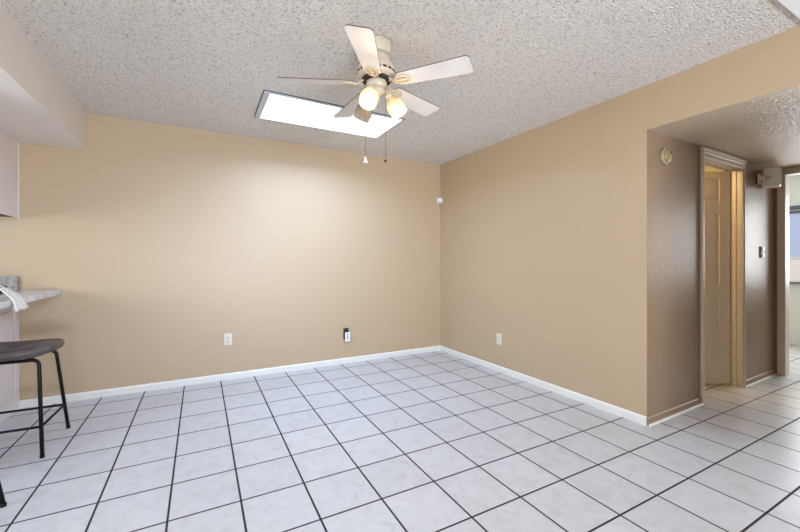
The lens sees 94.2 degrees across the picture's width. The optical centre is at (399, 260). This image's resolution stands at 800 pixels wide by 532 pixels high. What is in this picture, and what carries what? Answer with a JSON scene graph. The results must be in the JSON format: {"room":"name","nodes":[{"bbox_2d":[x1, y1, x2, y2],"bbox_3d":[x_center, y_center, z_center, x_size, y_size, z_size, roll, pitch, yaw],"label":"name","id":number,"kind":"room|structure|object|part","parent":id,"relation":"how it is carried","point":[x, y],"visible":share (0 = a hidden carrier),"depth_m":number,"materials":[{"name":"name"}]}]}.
{"room":"empty living room","nodes":[
{"label":"empty living room","id":0,"kind":"room"},
{"bbox_2d":[0,3,85,149],"bbox_3d":[-0.857,-1.099,-1.107,0.842,0.313,9.259,0,0,-28],"label":"soffit","id":1,"kind":"structure","parent":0,"point":[36,107],"depth_m":2.36,"materials":[{"name":"beige paint"}]},
{"bbox_2d":[0,130,18,217],"bbox_3d":[-2.892,-0.640,2.338,0.334,0.606,1.259,0,0,-28],"label":"upper cabinet","id":2,"kind":"object","parent":1,"relation":"attached to","point":[9,147],"visible":1,"depth_m":2.82,"materials":[{"name":"beige paint"}]},
{"bbox_3d":[-3.046,-0.640,2.964,0.012,0.606,0.011,0,0,-28],"label":"scribe trim","id":3,"kind":"part","parent":2,"relation":"part of","materials":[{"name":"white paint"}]},
{"bbox_2d":[0,113,439,399],"bbox_3d":[-2.252,-0.036,3.467,6.560,2.440,0.120,0,0,-28],"label":"wall","id":4,"kind":"structure","parent":0,"point":[160,242],"depth_m":3.62,"materials":[{"name":"beige paint"}]},
{"bbox_2d":[0,276,17,290],"bbox_3d":[-3.318,0.186,2.813,0.618,0.114,0.019,0,0,-28],"label":"backsplash","id":5,"kind":"structure","parent":4,"relation":"attached to","point":[11,282],"depth_m":2.93,"materials":[{"name":"grey stone"}]},
{"bbox_2d":[224,333,231,345],"bbox_3d":[-1.706,0.786,3.687,0.072,0.116,0.010,0,0,-28],"label":"wall outlet","id":6,"kind":"object","parent":4,"relation":"attached to","point":[227,337],"visible":1,"depth_m":3.69,"materials":[{"name":"beige plastic"}]},
{"bbox_2d":[19,345,439,408],"bbox_3d":[-1.238,1.153,3.937,4.090,0.062,0.013,0,0,-28],"label":"baseboard","id":7,"kind":"structure","parent":4,"relation":"attached to","point":[27,403],"depth_m":3.60,"materials":[{"name":"white paint"}]},
{"bbox_2d":[343,328,349,341],"bbox_3d":[-0.610,0.859,4.259,0.072,0.160,0.041,0,0,-28],"label":"plug","id":8,"kind":"object","parent":4,"relation":"attached to","point":[346,334],"visible":1,"depth_m":4.25,"materials":[{"name":"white plastic"}]},
{"bbox_2d":[0,344,799,531],"bbox_3d":[1.978,1.234,0.417,11.120,0.100,9.500,0,0,-28],"label":"floor","id":9,"kind":"structure","parent":0,"point":[434,441],"depth_m":2.22,"materials":[{"name":"tile"}]},
{"bbox_2d":[0,481,6,507],"bbox_3d":[-2.173,0.855,1.645,0.460,0.658,0.460,0,0,19],"label":"bar stool","id":10,"kind":"object","parent":9,"relation":"on","point":[3,503],"visible":1,"depth_m":1.78,"materials":[{"name":"black metal"}]},
{"bbox_2d":[0,306,19,423],"bbox_3d":[-3.005,0.734,2.272,0.600,0.900,1.260,0,0,-28],"label":"base cabinet","id":11,"kind":"object","parent":9,"relation":"on","point":[9,319],"visible":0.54,"depth_m":2.81,"materials":[{"name":"beige paint"}]},
{"bbox_2d":[0,290,61,308],"bbox_3d":[-2.896,0.263,2.308,0.887,0.038,1.308,0,0,-28],"label":"countertop","id":12,"kind":"structure","parent":11,"relation":"on","point":[31,295],"depth_m":2.64,"materials":[{"name":"white stone"}]},
{"bbox_2d":[0,286,28,311],"bbox_3d":[-2.551,0.232,2.261,0.382,0.169,0.189,0,0,-28],"label":"towel","id":13,"kind":"object","parent":12,"relation":"on","point":[19,303],"visible":1,"depth_m":2.32,"materials":[{"name":"beige fabric"}]},
{"bbox_2d":[0,338,70,458],"bbox_3d":[-2.428,0.855,2.332,0.460,0.658,0.460,0,0,-26],"label":"bar stool","id":14,"kind":"object","parent":9,"relation":"on","point":[11,352],"visible":1,"depth_m":2.27,"materials":[{"name":"black metal"}]},
{"bbox_3d":[-2.256,0.891,2.249,0.237,0.578,0.079,0,0,-4],"label":"leg","id":15,"kind":"part","parent":14,"relation":"part of","materials":[{"name":"black metal"}]},
{"bbox_3d":[-2.428,0.562,2.332,0.460,0.072,0.406,0,0,-26],"label":"seat","id":16,"kind":"part","parent":14,"relation":"part of","materials":[{"name":"brown leather"}]},
{"bbox_3d":[-2.389,0.891,2.519,0.079,0.578,0.237,0,0,42],"label":"leg","id":17,"kind":"part","parent":14,"relation":"part of","materials":[{"name":"black metal"}]},
{"bbox_2d":[0,0,799,164],"bbox_3d":[-0.029,-1.300,-0.663,6.560,0.112,9.500,0,0,-28],"label":"ceiling","id":18,"kind":"structure","parent":0,"point":[207,65],"depth_m":2.26,"materials":[{"name":"white paint"}]},
{"bbox_2d":[254,90,404,138],"bbox_3d":[-0.613,-1.249,3.268,1.194,0.014,0.573,0,0,-28],"label":"skylight","id":19,"kind":"object","parent":18,"relation":"attached to","point":[273,106],"visible":1,"depth_m":3.21,"materials":[{"name":"white glass"}]},
{"bbox_3d":[-0.858,-1.246,3.142,0.546,0.007,0.543,0,0,-28],"label":"pane","id":20,"kind":"part","parent":19,"relation":"part of","materials":[{"name":"white glass"}]},
{"bbox_3d":[-0.362,-1.246,3.409,0.564,0.007,0.543,0,0,-28],"label":"pane","id":21,"kind":"part","parent":19,"relation":"part of","materials":[{"name":"white glass"}]},
{"bbox_2d":[277,24,472,163],"bbox_3d":[-0.158,-0.907,2.205,1.057,0.695,1.049,0,0,-28],"label":"ceiling fan","id":22,"kind":"object","parent":18,"relation":"hanging from","point":[375,70],"visible":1,"depth_m":2.08,"materials":[{"name":"beige metal"}]},
{"bbox_3d":[-0.477,-1.024,2.129,0.423,0.006,0.132,0,12,-4],"label":"blade","id":23,"kind":"part","parent":22,"relation":"part of","materials":[{"name":"white wood"}]},
{"bbox_3d":[-0.309,-1.024,2.466,0.132,0.006,0.444,-14,6,-28],"label":"blade","id":24,"kind":"part","parent":22,"relation":"part of","materials":[{"name":"white wood"}]},
{"bbox_3d":[-0.221,-0.897,2.237,0.104,0.140,0.128,0,0,-28],"label":"lamp shade","id":25,"kind":"part","parent":22,"relation":"part of","materials":[{"name":"beige glass"}]},
{"bbox_3d":[-0.165,-1.024,1.828,0.132,0.006,0.404,12,1,5],"label":"blade","id":26,"kind":"part","parent":22,"relation":"part of","materials":[{"name":"white wood"}]},
{"bbox_3d":[-0.199,-0.799,2.139,0.004,0.429,0.004,0,0,-28],"label":"pull chain","id":27,"kind":"part","parent":22,"relation":"part of","materials":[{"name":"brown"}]},
{"bbox_3d":[-0.170,-0.897,2.033,0.116,0.140,0.117,0,0,-28],"label":"lamp shade","id":28,"kind":"part","parent":22,"relation":"part of","materials":[{"name":"beige glass"}]},
{"bbox_3d":[-0.164,-0.918,2.054,0.058,0.077,0.059,0,0,-28],"label":"bulb","id":29,"kind":"part","parent":22,"relation":"part of","materials":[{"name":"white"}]},
{"bbox_3d":[-0.083,-0.794,2.126,0.004,0.439,0.004,0,0,-28],"label":"pull chain","id":30,"kind":"part","parent":22,"relation":"part of","materials":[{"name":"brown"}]},
{"bbox_3d":[-0.071,-0.960,2.167,0.065,0.059,0.053,0,0,-28],"label":"lamp arm","id":31,"kind":"part","parent":22,"relation":"part of","materials":[{"name":"beige ceramic"}]},
{"bbox_3d":[-0.019,-0.897,2.180,0.128,0.140,0.104,0,0,-28],"label":"lamp shade","id":32,"kind":"part","parent":22,"relation":"part of","materials":[{"name":"beige glass"}]},
{"bbox_3d":[0.088,-1.024,2.410,0.132,0.006,0.423,-16,-10,40],"label":"blade","id":33,"kind":"part","parent":22,"relation":"part of","materials":[{"name":"white wood"}]},
{"bbox_3d":[0.178,-1.024,2.018,0.423,0.006,0.132,0,-12,23],"label":"blade","id":34,"kind":"part","parent":22,"relation":"part of","materials":[{"name":"white wood"}]},
{"bbox_2d":[440,25,799,416],"bbox_3d":[2.783,-0.036,0.850,0.133,2.440,9.260,0,0,-28],"label":"wall","id":35,"kind":"structure","parent":0,"point":[543,229],"depth_m":3.19,"materials":[{"name":"beige paint"}]},
{"bbox_2d":[497,333,501,344],"bbox_3d":[1.052,0.838,3.951,0.010,0.116,0.072,0,0,-29],"label":"wall outlet","id":36,"kind":"object","parent":35,"relation":"attached to","point":[499,336],"visible":1,"depth_m":3.94,"materials":[{"name":"beige plastic"}]},
{"bbox_2d":[440,346,646,425],"bbox_3d":[1.147,1.153,3.772,0.013,0.062,2.538,0,0,-29],"label":"baseboard","id":37,"kind":"structure","parent":35,"relation":"attached to","point":[624,413],"depth_m":3.29,"materials":[{"name":"white paint"}]},
{"bbox_2d":[647,130,774,416],"bbox_3d":[2.811,0.123,3.307,2.443,2.122,0.102,0,0,-29],"label":"wall","id":38,"kind":"structure","parent":0,"point":[673,188],"depth_m":2.92,"materials":[{"name":"brown paint"}]},
{"bbox_2d":[660,148,671,164],"bbox_3d":[1.980,-0.773,2.757,0.120,0.120,0.044,0,0,-29],"label":"disc","id":39,"kind":"object","parent":38,"relation":"attached to","point":[665,154],"visible":1,"depth_m":2.74,"materials":[{"name":"beige plastic"}]},
{"bbox_2d":[647,397,703,426],"bbox_3d":[2.126,1.155,2.850,0.805,0.058,0.025,0,0,-29],"label":"baseboard","id":40,"kind":"structure","parent":38,"relation":"attached to","point":[657,418],"depth_m":2.82,"materials":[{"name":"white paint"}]},
{"bbox_2d":[704,171,729,383],"bbox_3d":[2.753,0.162,3.511,0.726,2.000,0.175,0,0,-1],"label":"door","id":41,"kind":"structure","parent":38,"relation":"in","point":[716,183],"depth_m":3.50,"materials":[{"name":"beige paint"}]},
{"bbox_2d":[704,158,740,387],"bbox_3d":[2.814,0.159,3.310,0.785,2.050,0.104,0,0,-29],"label":"trim","id":42,"kind":"structure","parent":38,"relation":"attached to","point":[735,173],"depth_m":3.48,"materials":[{"name":"beige paint"}]},
{"bbox_2d":[700,156,745,403],"bbox_3d":[2.846,0.164,3.258,0.845,2.040,0.023,0,0,-30],"label":"trim","id":43,"kind":"structure","parent":38,"relation":"attached to","point":[743,171],"depth_m":3.44,"materials":[{"name":"beige paint"}]},
{"bbox_2d":[700,146,747,168],"bbox_3d":[2.849,-0.891,3.254,0.863,0.082,0.033,0,0,-29],"label":"trim","id":44,"kind":"structure","parent":38,"relation":"attached to","point":[708,153],"depth_m":3.21,"materials":[{"name":"beige paint"}]},
{"bbox_2d":[746,369,776,387],"bbox_3d":[3.555,1.155,3.656,0.779,0.058,0.025,0,0,-29],"label":"baseboard","id":45,"kind":"structure","parent":38,"relation":"attached to","point":[751,381],"depth_m":3.65,"materials":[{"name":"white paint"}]},
{"bbox_2d":[760,246,763,257],"bbox_3d":[3.589,-0.080,3.681,0.072,0.116,0.016,0,0,-29],"label":"wall switch","id":46,"kind":"object","parent":38,"relation":"attached to","point":[761,247],"visible":1,"depth_m":3.67,"materials":[{"name":"beige plastic"}]},
{"bbox_2d":[757,167,780,188],"bbox_3d":[3.601,-0.801,3.622,0.180,0.176,0.161,0,0,-43],"label":"wall speaker","id":47,"kind":"object","parent":38,"relation":"attached to","point":[772,176],"visible":1,"depth_m":3.56,"materials":[{"name":"beige plastic"}]},
{"bbox_2d":[704,165,723,170],"bbox_3d":[2.442,-0.016,4.100,2.345,2.400,1.693,0,0,-28],"label":"wall","id":48,"kind":"structure","parent":0,"point":[706,168],"depth_m":4.27,"materials":[{"name":"white paint"}]},
{"bbox_2d":[647,85,799,168],"bbox_3d":[3.133,-0.987,2.712,2.443,0.102,1.407,0,0,-28],"label":"ceiling","id":49,"kind":"structure","parent":0,"point":[764,130],"depth_m":2.67,"materials":[{"name":"beige paint"}]},
{"bbox_2d":[775,166,799,373],"bbox_3d":[4.723,-0.016,4.585,2.138,2.400,3.000,0,0,-28],"label":"wall","id":50,"kind":"structure","parent":0,"point":[794,181],"depth_m":5.16,"materials":[{"name":"white paint"}]},
{"bbox_2d":[777,166,799,375],"bbox_3d":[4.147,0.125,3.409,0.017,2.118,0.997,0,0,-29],"label":"trim","id":51,"kind":"structure","parent":50,"relation":"attached to","point":[781,191],"depth_m":3.81,"materials":[{"name":"beige paint"}]},
{"bbox_2d":[789,203,799,283],"bbox_3d":[5.639,-0.229,4.862,0.060,1.115,1.020,0,0,-28],"label":"window","id":52,"kind":"structure","parent":50,"relation":"in","point":[794,216],"depth_m":5.17,"materials":[{"name":"white plastic"}]},
{"bbox_3d":[5.656,-0.351,4.871,0.007,0.610,0.900,0,0,-28],"label":"pane","id":53,"kind":"part","parent":52,"relation":"part of","materials":[{"name":"blue glass"}]},
{"bbox_3d":[5.654,0.146,4.870,0.008,0.305,0.900,0,0,-28],"label":"pane","id":54,"kind":"part","parent":52,"relation":"part of","materials":[{"name":"white glass"}]}
]}

